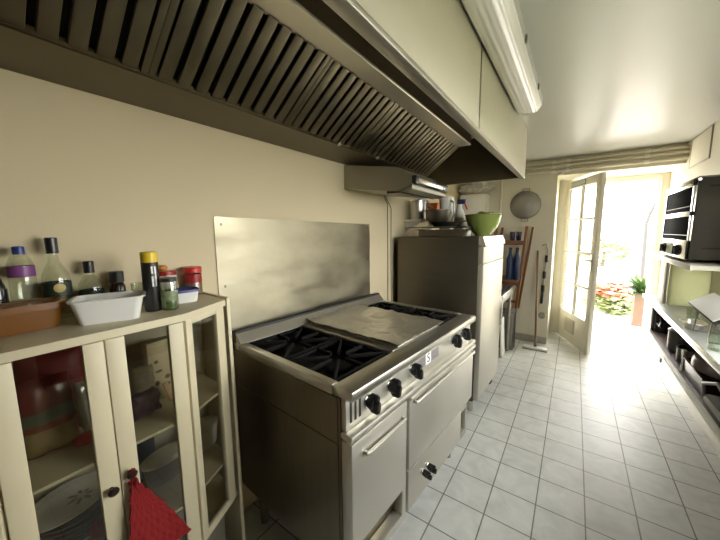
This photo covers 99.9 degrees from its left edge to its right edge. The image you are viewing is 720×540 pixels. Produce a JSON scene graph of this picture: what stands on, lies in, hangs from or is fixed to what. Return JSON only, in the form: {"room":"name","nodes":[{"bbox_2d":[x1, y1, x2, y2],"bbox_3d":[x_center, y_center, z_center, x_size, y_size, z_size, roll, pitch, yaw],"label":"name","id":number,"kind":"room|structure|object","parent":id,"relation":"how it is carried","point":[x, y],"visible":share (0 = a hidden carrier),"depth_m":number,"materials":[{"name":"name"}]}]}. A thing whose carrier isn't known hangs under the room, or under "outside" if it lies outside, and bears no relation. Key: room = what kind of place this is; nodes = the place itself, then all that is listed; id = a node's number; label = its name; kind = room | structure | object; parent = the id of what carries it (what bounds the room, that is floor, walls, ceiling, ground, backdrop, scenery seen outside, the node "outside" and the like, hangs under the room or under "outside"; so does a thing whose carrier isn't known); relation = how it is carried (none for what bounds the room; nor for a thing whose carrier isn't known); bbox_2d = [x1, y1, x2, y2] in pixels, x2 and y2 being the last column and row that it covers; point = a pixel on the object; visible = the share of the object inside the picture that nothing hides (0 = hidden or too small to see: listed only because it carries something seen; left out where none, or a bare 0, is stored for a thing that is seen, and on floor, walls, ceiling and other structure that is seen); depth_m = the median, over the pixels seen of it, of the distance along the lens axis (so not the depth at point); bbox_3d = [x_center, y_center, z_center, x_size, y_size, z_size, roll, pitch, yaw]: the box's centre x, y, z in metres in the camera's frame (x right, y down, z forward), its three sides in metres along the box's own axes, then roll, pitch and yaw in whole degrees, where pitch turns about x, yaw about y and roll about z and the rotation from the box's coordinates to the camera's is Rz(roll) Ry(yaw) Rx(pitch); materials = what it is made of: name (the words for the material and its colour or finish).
{"room":"commercial kitchen","nodes":[
{"label":"commercial kitchen","id":0,"kind":"room"},
{"bbox_2d":[0,68,462,510],"bbox_3d":[-0.216,0.043,1.982,0.120,2.146,6.550,5,9,35],"label":"wall","id":1,"kind":"structure","parent":0,"point":[113,181],"depth_m":1.05,"materials":[{"name":"beige paint"}]},
{"bbox_2d":[0,0,470,176],"bbox_3d":[-0.365,-0.741,1.066,0.584,0.355,3.266,5,9,35],"label":"extractor hood","id":2,"kind":"object","parent":1,"relation":"attached to","point":[295,75],"visible":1,"depth_m":0.96,"materials":[{"name":"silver metal"}]},
{"bbox_2d":[213,216,369,356],"bbox_3d":[-0.269,0.024,1.791,0.007,0.633,1.188,5,9,35],"label":"sheet","id":3,"kind":"object","parent":1,"relation":"attached to","point":[268,269],"visible":0.82,"depth_m":1.61,"materials":[{"name":"metal"}]},
{"bbox_2d":[384,196,391,300],"bbox_3d":[0.227,0.205,2.513,0.008,1.642,0.150,5,9,35],"label":"hanging cable","id":4,"kind":"object","parent":1,"relation":"attached to","point":[384,196],"visible":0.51,"depth_m":2.45,"materials":[{"name":"plastic"}]},
{"bbox_2d":[344,165,447,198],"bbox_3d":[0.251,-0.587,2.024,0.511,0.205,0.525,5,9,35],"label":"hood","id":5,"kind":"object","parent":1,"relation":"attached to","point":[378,180],"visible":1,"depth_m":1.84,"materials":[{"name":"grey metal"}]},
{"bbox_2d":[404,219,433,230],"bbox_3d":[0.647,-0.422,2.879,0.199,0.104,0.620,5,9,35],"label":"wall shelf","id":6,"kind":"object","parent":1,"relation":"attached to","point":[409,222],"visible":0.52,"depth_m":2.69,"materials":[{"name":"white paint"}]},
{"bbox_2d":[410,200,425,218],"bbox_3d":[0.511,-0.527,2.665,0.142,0.162,0.142,5,9,35],"label":"steel canister","id":7,"kind":"object","parent":6,"relation":"on","point":[417,207],"visible":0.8,"depth_m":2.61,"materials":[{"name":"silver metal"}]},
{"bbox_2d":[426,203,439,218],"bbox_3d":[0.714,-0.561,2.924,0.121,0.160,0.150,5,9,35],"label":"box","id":8,"kind":"object","parent":6,"relation":"on","point":[434,205],"visible":0.21,"depth_m":2.85,"materials":[{"name":"orange cardboard"}]},
{"bbox_2d":[322,0,527,184],"bbox_3d":[-0.142,-0.739,1.114,0.893,0.375,3.800,5,9,35],"label":"casing","id":9,"kind":"structure","parent":1,"relation":"attached to","point":[435,44],"depth_m":1.02,"materials":[{"name":"metal"}]},
{"bbox_2d":[244,332,719,539],"bbox_3d":[0.702,1.229,1.487,2.300,0.100,6.550,5,9,35],"label":"floor","id":10,"kind":"structure","parent":0,"point":[563,442],"depth_m":1.79,"materials":[{"name":"tile"}]},
{"bbox_2d":[0,291,244,539],"bbox_3d":[-0.749,0.701,0.898,0.334,1.125,0.820,5,9,35],"label":"display cabinet","id":11,"kind":"object","parent":10,"relation":"on","point":[206,493],"visible":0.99,"depth_m":0.86,"materials":[{"name":"beige paint"}]},
{"bbox_2d":[0,278,9,302],"bbox_3d":[-0.935,0.077,0.778,0.044,0.148,0.044,5,9,35],"label":"bottle","id":12,"kind":"object","parent":11,"relation":"on","point":[4,296],"visible":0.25,"depth_m":0.78,"materials":[{"name":"black glass"}]},
{"bbox_2d":[5,246,38,297],"bbox_3d":[-0.907,0.041,0.815,0.053,0.209,0.053,5,9,35],"label":"water bottle","id":13,"kind":"object","parent":11,"relation":"on","point":[18,271],"visible":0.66,"depth_m":0.79,"materials":[{"name":"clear plastic"}]},
{"bbox_2d":[0,297,66,337],"bbox_3d":[-0.883,0.124,0.718,0.100,0.068,0.272,5,9,35],"label":"dish","id":14,"kind":"object","parent":11,"relation":"on","point":[24,316],"visible":0.98,"depth_m":0.75,"materials":[{"name":"brown ceramic"}]},
{"bbox_2d":[15,369,77,462],"bbox_3d":[-0.825,0.381,0.798,0.064,0.206,0.115,4,8,31],"label":"snack packet","id":15,"kind":"object","parent":11,"relation":"on","point":[46,405],"visible":0.91,"depth_m":0.78,"materials":[{"name":"plastic"}]},
{"bbox_2d":[12,346,84,427],"bbox_3d":[-0.863,0.350,0.861,0.064,0.249,0.156,4,9,34],"label":"snack packet","id":16,"kind":"object","parent":11,"relation":"on","point":[70,359],"visible":0.27,"depth_m":0.84,"materials":[{"name":"red plastic"}]},
{"bbox_2d":[41,237,72,315],"bbox_3d":[-0.869,0.023,0.865,0.066,0.231,0.064,5,9,35],"label":"bottle","id":17,"kind":"object","parent":11,"relation":"on","point":[59,288],"visible":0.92,"depth_m":0.85,"materials":[{"name":"clear glass"}]},
{"bbox_2d":[39,498,102,539],"bbox_3d":[-0.839,0.718,0.883,0.170,0.070,0.170,5,9,35],"label":"plate stack","id":18,"kind":"object","parent":11,"relation":"on","point":[77,528],"visible":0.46,"depth_m":0.84,"materials":[{"name":"grey ceramic"}]},
{"bbox_2d":[35,471,99,533],"bbox_3d":[-0.840,0.673,0.877,0.165,0.021,0.212,1,7,11],"label":"oval platter","id":19,"kind":"object","parent":18,"relation":"on","point":[72,498],"visible":0.66,"depth_m":0.88,"materials":[{"name":"grey ceramic"}]},
{"bbox_2d":[67,488,92,504],"bbox_3d":[-0.832,0.674,0.906,0.068,0.001,0.070,1,7,11],"label":"print","id":20,"kind":"object","parent":19,"relation":"on","point":[76,496],"depth_m":0.90,"materials":[{"name":"grey paint"}]},
{"bbox_2d":[72,430,92,446],"bbox_3d":[-0.764,0.468,0.848,0.064,0.012,0.064,5,9,35],"label":"dish","id":21,"kind":"object","parent":11,"relation":"on","point":[85,438],"visible":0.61,"depth_m":0.83,"materials":[{"name":"red plastic"}]},
{"bbox_2d":[73,380,90,431],"bbox_3d":[-0.757,0.374,0.843,0.040,0.146,0.054,2,8,16],"label":"packet","id":22,"kind":"object","parent":21,"relation":"on","point":[79,389],"visible":0.47,"depth_m":0.82,"materials":[{"name":"plastic"}]},
{"bbox_2d":[78,261,104,295],"bbox_3d":[-0.827,0.051,0.930,0.061,0.158,0.061,5,9,35],"label":"oil bottle","id":23,"kind":"object","parent":11,"relation":"on","point":[88,266],"visible":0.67,"depth_m":0.91,"materials":[{"name":"clear glass"}]},
{"bbox_2d":[88,518,105,539],"bbox_3d":[-0.710,0.726,0.851,0.060,0.066,0.086,5,9,35],"label":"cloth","id":24,"kind":"object","parent":11,"relation":"on","point":[96,531],"visible":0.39,"depth_m":0.82,"materials":[{"name":"fabric"}]},
{"bbox_2d":[66,290,145,325],"bbox_3d":[-0.706,0.105,0.858,0.167,0.066,0.122,-5,9,-33],"label":"plastic tub","id":25,"kind":"object","parent":11,"relation":"on","point":[91,309],"visible":1,"depth_m":0.82,"materials":[{"name":"white plastic"}]},
{"bbox_2d":[0,372,217,508],"bbox_3d":[-0.763,0.475,0.878,0.286,0.008,0.732,5,9,35],"label":"shelf","id":26,"kind":"object","parent":11,"relation":"attached to","point":[66,461],"depth_m":0.80,"materials":[{"name":"beige paint"}]},
{"bbox_2d":[108,271,125,292],"bbox_3d":[-0.789,0.064,0.985,0.044,0.119,0.044,5,9,35],"label":"sauce bottle","id":27,"kind":"object","parent":11,"relation":"on","point":[116,278],"visible":0.66,"depth_m":0.97,"materials":[{"name":"black plastic"}]},
{"bbox_2d":[136,437,154,481],"bbox_3d":[-0.771,0.640,1.050,0.050,0.181,0.090,4,9,32],"label":"carton","id":28,"kind":"object","parent":11,"relation":"on","point":[145,448],"visible":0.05,"depth_m":1.04,"materials":[{"name":"cardboard"}]},
{"bbox_2d":[131,387,160,422],"bbox_3d":[-0.681,0.422,0.960,0.066,0.082,0.096,1,7,13],"label":"packet","id":29,"kind":"object","parent":11,"relation":"on","point":[144,403],"visible":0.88,"depth_m":0.94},
{"bbox_2d":[132,362,155,393],"bbox_3d":[-0.693,0.357,0.974,0.044,0.105,0.062,3,8,27],"label":"patterned bag","id":30,"kind":"object","parent":29,"relation":"on","point":[143,379],"visible":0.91,"depth_m":0.96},
{"bbox_2d":[139,251,161,311],"bbox_3d":[-0.648,0.035,0.938,0.045,0.184,0.045,5,9,35],"label":"spray can","id":31,"kind":"object","parent":11,"relation":"on","point":[150,277],"visible":1,"depth_m":0.92,"materials":[{"name":"black metal"}]},
{"bbox_2d":[83,443,222,539],"bbox_3d":[-0.760,0.753,0.913,0.286,0.008,0.732,5,9,35],"label":"shelf","id":32,"kind":"object","parent":11,"relation":"attached to","point":[170,491],"depth_m":1.02,"materials":[{"name":"beige paint"}]},
{"bbox_2d":[140,336,171,398],"bbox_3d":[-0.703,0.343,1.060,0.041,0.205,0.084,4,8,29],"label":"carton","id":33,"kind":"object","parent":11,"relation":"on","point":[155,350],"visible":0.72,"depth_m":1.04,"materials":[{"name":"beige cardboard"}]},
{"bbox_2d":[154,360,169,385],"bbox_3d":[-0.686,0.358,1.050,0.001,0.104,0.050,4,8,29],"label":"print","id":34,"kind":"object","parent":33,"relation":"attached to","point":[161,367],"depth_m":1.05},
{"bbox_2d":[128,468,191,539],"bbox_3d":[-0.572,0.670,0.860,0.027,0.302,0.162,5,9,35],"label":"pot holder","id":35,"kind":"object","parent":11,"relation":"hanging from","point":[150,518],"visible":1,"depth_m":0.84,"materials":[{"name":"red fabric"}]},
{"bbox_2d":[140,441,179,486],"bbox_3d":[-0.683,0.683,1.067,0.090,0.089,0.156,3,8,28],"label":"oval dish","id":36,"kind":"object","parent":11,"relation":"on","point":[161,466],"visible":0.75,"depth_m":1.03,"materials":[{"name":"white ceramic"}]},
{"bbox_2d":[159,270,176,289],"bbox_3d":[-0.707,0.055,1.101,0.073,0.105,0.073,5,9,35],"label":"tin","id":37,"kind":"object","parent":11,"relation":"on","point":[166,273],"visible":0.43,"depth_m":1.07,"materials":[{"name":"white metal"}]},
{"bbox_2d":[158,265,167,270],"bbox_3d":[-0.709,-0.007,1.082,0.036,0.022,0.036,5,9,35],"label":"fruit","id":38,"kind":"object","parent":37,"relation":"on","point":[161,267],"visible":0.84,"depth_m":1.07,"materials":[{"name":"orange food"}]},
{"bbox_2d":[163,381,172,399],"bbox_3d":[-0.657,0.415,1.038,0.008,0.071,0.032,5,9,35],"label":"biscuit","id":39,"kind":"object","parent":11,"relation":"on","point":[166,385],"visible":0.8,"depth_m":1.03,"materials":[{"name":"brown food"}]},
{"bbox_2d":[159,276,178,309],"bbox_3d":[-0.602,0.074,0.956,0.048,0.102,0.048,5,9,35],"label":"jar","id":40,"kind":"object","parent":11,"relation":"on","point":[169,297],"visible":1,"depth_m":0.94,"materials":[{"name":"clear glass"}]},
{"bbox_2d":[171,286,199,303],"bbox_3d":[-0.622,0.089,1.069,0.094,0.044,0.084,-7,10,-42],"label":"tub","id":41,"kind":"object","parent":11,"relation":"on","point":[188,294],"visible":0.61,"depth_m":1.05,"materials":[{"name":"white plastic"}]},
{"bbox_2d":[182,266,202,293],"bbox_3d":[-0.655,0.042,1.186,0.066,0.109,0.066,5,9,35],"label":"jar","id":42,"kind":"object","parent":11,"relation":"on","point":[191,277],"visible":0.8,"depth_m":1.16,"materials":[{"name":"red plastic"}]},
{"bbox_2d":[200,415,218,451],"bbox_3d":[-0.629,0.659,1.210,0.090,0.099,0.132,3,8,28],"label":"oval dish","id":43,"kind":"object","parent":11,"relation":"on","point":[208,424],"visible":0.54,"depth_m":1.20,"materials":[{"name":"white ceramic"}]},
{"bbox_2d":[232,292,475,539],"bbox_3d":[0.069,0.704,1.566,0.748,0.935,1.078,5,9,39],"label":"gas range","id":44,"kind":"object","parent":10,"relation":"on","point":[341,432],"visible":0.89,"depth_m":1.19,"materials":[{"name":"metal"}]},
{"bbox_2d":[306,305,443,345],"bbox_3d":[0.073,0.261,1.563,0.576,0.018,0.421,5,9,39],"label":"sheet","id":45,"kind":"object","parent":44,"relation":"on","point":[391,326],"visible":1,"depth_m":1.54,"materials":[{"name":"silver metal"}]},
{"bbox_2d":[397,235,504,411],"bbox_3d":[0.775,0.372,2.588,0.699,1.320,0.600,5,9,37],"label":"refrigerator","id":46,"kind":"object","parent":10,"relation":"on","point":[463,275],"visible":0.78,"depth_m":2.29,"materials":[{"name":"silver metal"}]},
{"bbox_2d":[417,228,471,236],"bbox_3d":[0.671,-0.298,2.397,0.425,0.061,0.276,5,9,35],"label":"baking tray","id":47,"kind":"object","parent":46,"relation":"on","point":[421,232],"visible":0.9,"depth_m":2.29,"materials":[{"name":"metal"}]},
{"bbox_2d":[405,226,470,228],"bbox_3d":[0.632,-0.343,2.431,0.524,0.016,0.268,5,9,35],"label":"oven rack","id":48,"kind":"object","parent":47,"relation":"on","point":[437,226],"visible":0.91,"depth_m":2.28,"materials":[{"name":"metal"}]},
{"bbox_2d":[431,220,465,226],"bbox_3d":[0.699,-0.372,2.399,0.216,0.050,0.285,-5,8,-30],"label":"frying pan","id":49,"kind":"object","parent":48,"relation":"on","point":[435,224],"visible":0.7,"depth_m":2.35,"materials":[{"name":"metal"}]},
{"bbox_2d":[424,209,450,224],"bbox_3d":[0.635,-0.430,2.479,0.212,0.120,0.212,5,9,35],"label":"mixing bowl","id":50,"kind":"object","parent":49,"relation":"on","point":[432,215],"visible":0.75,"depth_m":2.40,"materials":[{"name":"metal"}]},
{"bbox_2d":[439,197,454,229],"bbox_3d":[0.764,-0.464,2.627,0.163,0.330,0.132,5,9,35],"label":"plastic jug","id":51,"kind":"object","parent":46,"relation":"on","point":[445,202],"visible":0.47,"depth_m":2.58,"materials":[{"name":"white plastic"}]},
{"bbox_2d":[454,199,467,229],"bbox_3d":[0.836,-0.436,2.527,0.086,0.300,0.100,-3,8,-19],"label":"spray bottle","id":52,"kind":"object","parent":46,"relation":"on","point":[459,214],"visible":0.77,"depth_m":2.50,"materials":[{"name":"white plastic"}]},
{"bbox_2d":[464,213,502,235],"bbox_3d":[0.932,-0.338,2.292,0.272,0.163,0.272,5,9,35],"label":"bowl","id":53,"kind":"object","parent":46,"relation":"on","point":[485,224],"visible":0.91,"depth_m":2.20,"materials":[{"name":"ceramic"}]},
{"bbox_2d":[500,316,504,357],"bbox_3d":[1.548,0.729,3.294,0.042,0.420,0.160,5,9,35],"label":"cutting board","id":54,"kind":"object","parent":10,"relation":"on","point":[502,343],"visible":0.77,"depth_m":3.26,"materials":[{"name":"white plastic"}]},
{"bbox_2d":[499,311,514,349],"bbox_3d":[1.613,0.688,3.526,0.320,0.440,0.020,5,9,35],"label":"tray","id":55,"kind":"object","parent":10,"relation":"on","point":[504,313],"visible":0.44,"depth_m":3.45,"materials":[{"name":"metal"}]},
{"bbox_2d":[501,283,514,350],"bbox_3d":[1.293,0.561,3.261,0.545,0.765,0.710,5,9,35],"label":"side table","id":56,"kind":"object","parent":10,"relation":"on","point":[507,289],"visible":0.25,"depth_m":3.35,"materials":[{"name":"metal"}]},
{"bbox_2d":[502,307,515,347],"bbox_3d":[1.647,0.666,3.573,0.320,0.470,0.020,5,9,35],"label":"tray","id":57,"kind":"object","parent":10,"relation":"on","point":[504,308],"visible":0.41,"depth_m":3.48,"materials":[{"name":"metal"}]},
{"bbox_2d":[522,251,547,352],"bbox_3d":[2.056,0.345,3.482,0.250,1.122,0.275,5,9,35],"label":"mop","id":58,"kind":"object","parent":10,"relation":"on","point":[535,347],"visible":1,"depth_m":3.49,"materials":[{"name":"brown wood"}]},
{"bbox_2d":[463,142,688,341],"bbox_3d":[2.380,-0.210,3.759,2.050,2.146,0.623,5,9,35],"label":"wall","id":59,"kind":"structure","parent":0,"point":[547,185],"depth_m":3.58,"materials":[{"name":"paint"}]},
{"bbox_2d":[460,193,488,228],"bbox_3d":[1.438,-0.634,3.817,0.290,0.609,0.264,5,9,35],"label":"water heater","id":60,"kind":"object","parent":59,"relation":"attached to","point":[475,203],"visible":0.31,"depth_m":3.68,"materials":[{"name":"white paint"}]},
{"bbox_2d":[458,182,495,194],"bbox_3d":[1.439,-1.018,3.759,0.448,0.155,0.329,5,9,35],"label":"plastic bag","id":61,"kind":"object","parent":60,"relation":"on","point":[479,187],"visible":0.96,"depth_m":3.66,"materials":[{"name":"beige plastic"}]},
{"bbox_2d":[498,180,502,234],"bbox_3d":[1.742,-0.138,3.820,0.023,2.000,0.023,5,9,35],"label":"riser pipe","id":62,"kind":"object","parent":59,"relation":"attached to","point":[501,183],"visible":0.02,"depth_m":3.72,"materials":[{"name":"metal"}]},
{"bbox_2d":[494,226,534,313],"bbox_3d":[1.759,-0.001,3.596,0.467,1.028,0.314,5,9,35],"label":"shelf","id":63,"kind":"object","parent":59,"relation":"hanging from","point":[517,283],"visible":0.52,"depth_m":3.53,"materials":[{"name":"brown wood"}]},
{"bbox_2d":[506,247,512,279],"bbox_3d":[1.746,-0.076,3.526,0.072,0.372,0.072,5,9,35],"label":"bottle","id":64,"kind":"object","parent":63,"relation":"on","point":[509,264],"visible":1,"depth_m":3.50,"materials":[{"name":"glass"}]},
{"bbox_2d":[510,232,515,239],"bbox_3d":[1.779,-0.395,3.527,0.060,0.100,0.060,5,9,35],"label":"goblet","id":65,"kind":"object","parent":63,"relation":"on","point":[512,234],"visible":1,"depth_m":3.51,"materials":[{"name":"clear glass"}]},
{"bbox_2d":[512,248,519,279],"bbox_3d":[1.809,-0.072,3.494,0.072,0.372,0.072,5,9,35],"label":"bottle","id":66,"kind":"object","parent":63,"relation":"on","point":[516,261],"visible":1,"depth_m":3.47,"materials":[{"name":"glass"}]},
{"bbox_2d":[516,232,521,240],"bbox_3d":[1.832,-0.391,3.490,0.060,0.100,0.060,5,9,35],"label":"goblet","id":67,"kind":"object","parent":63,"relation":"on","point":[518,234],"visible":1,"depth_m":3.47,"materials":[{"name":"blue glass"}]},
{"bbox_2d":[515,332,545,343],"bbox_3d":[1.799,0.815,3.919,1.050,0.085,0.012,5,9,35],"label":"baseboard","id":68,"kind":"structure","parent":59,"relation":"attached to","point":[520,336],"depth_m":3.71,"materials":[{"name":"grey tile"}]},
{"bbox_2d":[538,312,545,318],"bbox_3d":[2.172,0.545,3.613,0.080,0.080,0.018,5,9,35],"label":"wall socket","id":69,"kind":"object","parent":59,"relation":"attached to","point":[541,315],"visible":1,"depth_m":3.61,"materials":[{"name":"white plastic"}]},
{"bbox_2d":[540,243,548,303],"bbox_3d":[2.142,0.043,3.529,0.076,0.708,0.040,5,9,35],"label":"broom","id":70,"kind":"object","parent":59,"relation":"hanging from","point":[547,255],"visible":1,"depth_m":3.52,"materials":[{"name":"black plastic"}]},
{"bbox_2d":[556,172,606,355],"bbox_3d":[2.532,-0.077,3.523,0.158,1.920,0.782,1,7,12],"label":"door","id":71,"kind":"structure","parent":59,"relation":"in","point":[576,330],"depth_m":3.43,"materials":[{"name":"white paint"}]},
{"bbox_2d":[564,316,574,334],"bbox_3d":[2.520,0.668,3.648,0.012,0.170,0.235,1,7,12],"label":"vent grille","id":72,"kind":"object","parent":71,"relation":"attached to","point":[569,322],"depth_m":3.62,"materials":[{"name":"white metal"}]},
{"bbox_2d":[525,155,688,175],"bbox_3d":[2.178,-1.099,3.353,2.030,0.046,0.046,5,9,35],"label":"pipe","id":73,"kind":"object","parent":59,"relation":"attached to","point":[645,161],"visible":0.9,"depth_m":3.07,"materials":[{"name":"beige metal"}]},
{"bbox_2d":[560,157,564,173],"bbox_3d":[2.226,-1.146,3.330,0.040,0.175,0.040,5,9,35],"label":"clamp","id":74,"kind":"object","parent":73,"relation":"attached to","point":[562,158],"visible":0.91,"depth_m":3.31,"materials":[{"name":"beige metal"}]},
{"bbox_2d":[525,150,688,170],"bbox_3d":[2.177,-1.148,3.346,2.030,0.046,0.046,5,9,35],"label":"pipe","id":75,"kind":"object","parent":59,"relation":"attached to","point":[646,156],"visible":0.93,"depth_m":3.07,"materials":[{"name":"beige metal"}]},
{"bbox_2d":[525,144,689,166],"bbox_3d":[2.176,-1.195,3.340,2.030,0.046,0.046,5,9,35],"label":"pipe","id":76,"kind":"object","parent":59,"relation":"attached to","point":[646,151],"visible":0.91,"depth_m":3.06,"materials":[{"name":"beige metal"}]},
{"bbox_2d":[549,172,670,346],"bbox_3d":[2.962,-0.113,3.683,1.000,1.962,0.085,5,9,35],"label":"trim","id":77,"kind":"structure","parent":59,"relation":"attached to","point":[663,179],"depth_m":3.47,"materials":[{"name":"white paint"}]},
{"bbox_2d":[471,0,719,161],"bbox_3d":[0.694,-1.002,1.224,2.300,0.100,6.600,5,9,35],"label":"ceiling","id":78,"kind":"structure","parent":0,"point":[613,75],"depth_m":1.53,"materials":[{"name":"paint"}]},
{"bbox_2d":[461,0,542,114],"bbox_3d":[0.667,-0.927,1.336,0.152,0.074,1.315,5,9,35],"label":"fluorescent light","id":79,"kind":"object","parent":78,"relation":"attached to","point":[499,25],"visible":1,"depth_m":1.20,"materials":[{"name":"white plastic"}]},
{"bbox_2d":[657,119,719,295],"bbox_3d":[1.569,0.184,0.729,0.150,2.146,6.550,5,9,35],"label":"wall","id":80,"kind":"structure","parent":0,"point":[711,166],"depth_m":2.31,"materials":[{"name":"paint"}]},
{"bbox_2d":[642,293,719,374],"bbox_3d":[1.658,0.480,1.267,0.281,0.182,3.260,5,9,35],"label":"countertop","id":81,"kind":"structure","parent":80,"relation":"attached to","point":[671,314],"depth_m":1.70,"materials":[{"name":"grey metal"}]},
{"bbox_2d":[658,261,669,303],"bbox_3d":[2.330,0.084,2.319,0.018,0.328,0.156,5,9,35],"label":"upright","id":82,"kind":"object","parent":81,"relation":"on","point":[665,268],"visible":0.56,"depth_m":2.28,"materials":[{"name":"silver metal"}]},
{"bbox_2d":[666,264,712,306],"bbox_3d":[2.374,0.101,2.183,0.211,0.328,0.012,5,9,35],"label":"board","id":83,"kind":"object","parent":81,"relation":"on","point":[684,285],"visible":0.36,"depth_m":2.19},
{"bbox_2d":[679,318,707,329],"bbox_3d":[1.908,0.311,1.733,0.110,0.034,0.164,5,9,35],"label":"dish","id":84,"kind":"object","parent":81,"relation":"on","point":[687,322],"visible":0.94,"depth_m":1.73,"materials":[{"name":"silver metal"}]},
{"bbox_2d":[688,292,719,344],"bbox_3d":[1.802,0.242,1.541,0.120,0.216,0.340,5,9,35],"label":"holder","id":85,"kind":"object","parent":81,"relation":"on","point":[708,305],"visible":1,"depth_m":1.56,"materials":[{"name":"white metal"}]},
{"bbox_2d":[642,324,719,441],"bbox_3d":[1.754,0.790,1.389,0.224,0.174,3.500,5,9,35],"label":"shelf","id":86,"kind":"object","parent":80,"relation":"attached to","point":[659,340],"visible":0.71,"depth_m":1.81,"materials":[{"name":"white paint"}]},
{"bbox_2d":[649,306,671,333],"bbox_3d":[2.644,0.407,2.618,0.198,0.256,0.421,5,9,35],"label":"stock pot","id":87,"kind":"object","parent":86,"relation":"on","point":[657,323],"visible":0.36,"depth_m":2.60,"materials":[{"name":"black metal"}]},
{"bbox_2d":[666,327,689,352],"bbox_3d":[2.341,0.491,2.178,0.184,0.206,0.255,5,9,35],"label":"stock pot","id":88,"kind":"object","parent":86,"relation":"on","point":[674,338],"visible":0.3,"depth_m":2.17,"materials":[{"name":"metal"}]},
{"bbox_2d":[679,349,687,371],"bbox_3d":[2.025,0.564,1.894,0.028,0.140,0.028,5,9,35],"label":"mixer","id":89,"kind":"object","parent":86,"relation":"on","point":[684,351],"visible":0.84,"depth_m":1.89,"materials":[{"name":"metal"}]},
{"bbox_2d":[675,345,696,363],"bbox_3d":[2.187,0.570,1.977,0.178,0.104,0.249,5,9,35],"label":"saucepan","id":90,"kind":"object","parent":86,"relation":"on","point":[691,351],"visible":0.31,"depth_m":2.01,"materials":[{"name":"metal"}]},
{"bbox_2d":[682,352,719,395],"bbox_3d":[1.991,0.579,1.698,0.190,0.160,0.340,5,9,35],"label":"tin","id":91,"kind":"object","parent":86,"relation":"on","point":[696,369],"visible":0.73,"depth_m":1.68,"materials":[{"name":"grey metal"}]},
{"bbox_2d":[701,382,719,421],"bbox_3d":[1.748,0.607,1.380,0.209,0.190,0.338,5,9,35],"label":"tray","id":92,"kind":"object","parent":86,"relation":"on","point":[712,401],"visible":1,"depth_m":1.48,"materials":[{"name":"grey plastic"}]},
{"bbox_2d":[650,341,719,457],"bbox_3d":[1.960,1.109,1.532,0.012,0.100,4.900,5,9,35],"label":"baseboard","id":93,"kind":"structure","parent":80,"relation":"attached to","point":[708,433],"depth_m":2.25,"materials":[{"name":"white paint"}]},
{"bbox_2d":[652,253,719,270],"bbox_3d":[2.265,-0.061,2.053,0.259,0.032,1.050,5,9,35],"label":"shelf","id":94,"kind":"object","parent":80,"relation":"attached to","point":[700,265],"visible":0.84,"depth_m":1.84,"materials":[{"name":"white paint"}]},
{"bbox_2d":[659,174,719,261],"bbox_3d":[2.242,-0.328,2.009,0.275,0.508,0.689,5,9,35],"label":"oven","id":95,"kind":"object","parent":94,"relation":"on","point":[691,223],"visible":1,"depth_m":1.79,"materials":[{"name":"metal"}]},
{"bbox_2d":[688,124,713,168],"bbox_3d":[2.804,-1.002,2.493,0.008,0.250,0.510,5,9,35],"label":"access hatch","id":96,"kind":"object","parent":80,"relation":"attached to","point":[701,145],"visible":1,"depth_m":2.46,"materials":[{"name":"paint"}]},
{"bbox_3d":[1.955,-0.953,3.558,0.006,0.010,0.031,5,9,35],"label":"wall hook","id":97,"kind":"object","parent":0,"visible":0},
{"bbox_2d":[510,188,540,220],"bbox_3d":[1.937,-0.766,3.553,0.330,0.383,0.089,5,9,35],"label":"sieve","id":98,"kind":"object","parent":97,"relation":"hanging from","point":[529,191],"visible":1,"depth_m":3.54,"materials":[{"name":"metal"}]},
{"label":"outside","id":99,"kind":"structure","parent":0,"visible":0},
{"bbox_2d":[564,261,648,343],"bbox_3d":[9.701,-0.194,12.053,30.000,0.110,21.250,5,9,35],"label":"ground","id":100,"kind":"structure","parent":99,"point":[605,325],"depth_m":5.72,"materials":[{"name":"stone"}]},
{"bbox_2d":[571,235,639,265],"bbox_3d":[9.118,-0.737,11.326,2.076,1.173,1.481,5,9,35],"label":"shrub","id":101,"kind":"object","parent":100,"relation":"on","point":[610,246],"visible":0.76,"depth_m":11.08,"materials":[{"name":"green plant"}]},
{"bbox_2d":[580,281,632,314],"bbox_3d":[4.487,0.472,5.414,0.915,0.458,1.810,5,9,35],"label":"flower bed","id":102,"kind":"object","parent":100,"relation":"on","point":[607,293],"visible":0.84,"depth_m":5.09,"materials":[{"name":"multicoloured plant"}]},
{"bbox_2d":[567,225,652,263],"bbox_3d":[10.140,-1.082,12.578,26.000,1.510,0.300,5,9,35],"label":"wall","id":103,"kind":"structure","parent":100,"relation":"on","point":[634,233],"depth_m":12.15,"materials":[{"name":"white paint"}]},
{"bbox_2d":[616,269,647,326],"bbox_3d":[3.984,0.398,4.287,0.731,0.793,0.747,5,9,35],"label":"potted fern","id":104,"kind":"object","parent":100,"relation":"on","point":[638,288],"visible":0.65,"depth_m":4.27,"materials":[{"name":"green plant"}]},
{"bbox_2d":[630,292,645,326],"bbox_3d":[3.981,0.559,4.304,0.170,0.470,0.170,5,9,35],"label":"planter","id":105,"kind":"object","parent":104,"relation":"attached to","point":[638,302],"depth_m":4.26,"materials":[{"name":"ceramic"}]},
{"bbox_2d":[640,199,655,279],"bbox_3d":[6.029,-0.664,6.238,0.295,2.366,0.077,5,9,35],"label":"pole","id":106,"kind":"object","parent":100,"relation":"on","point":[645,232],"visible":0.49,"depth_m":6.29,"materials":[{"name":"grey paint"}]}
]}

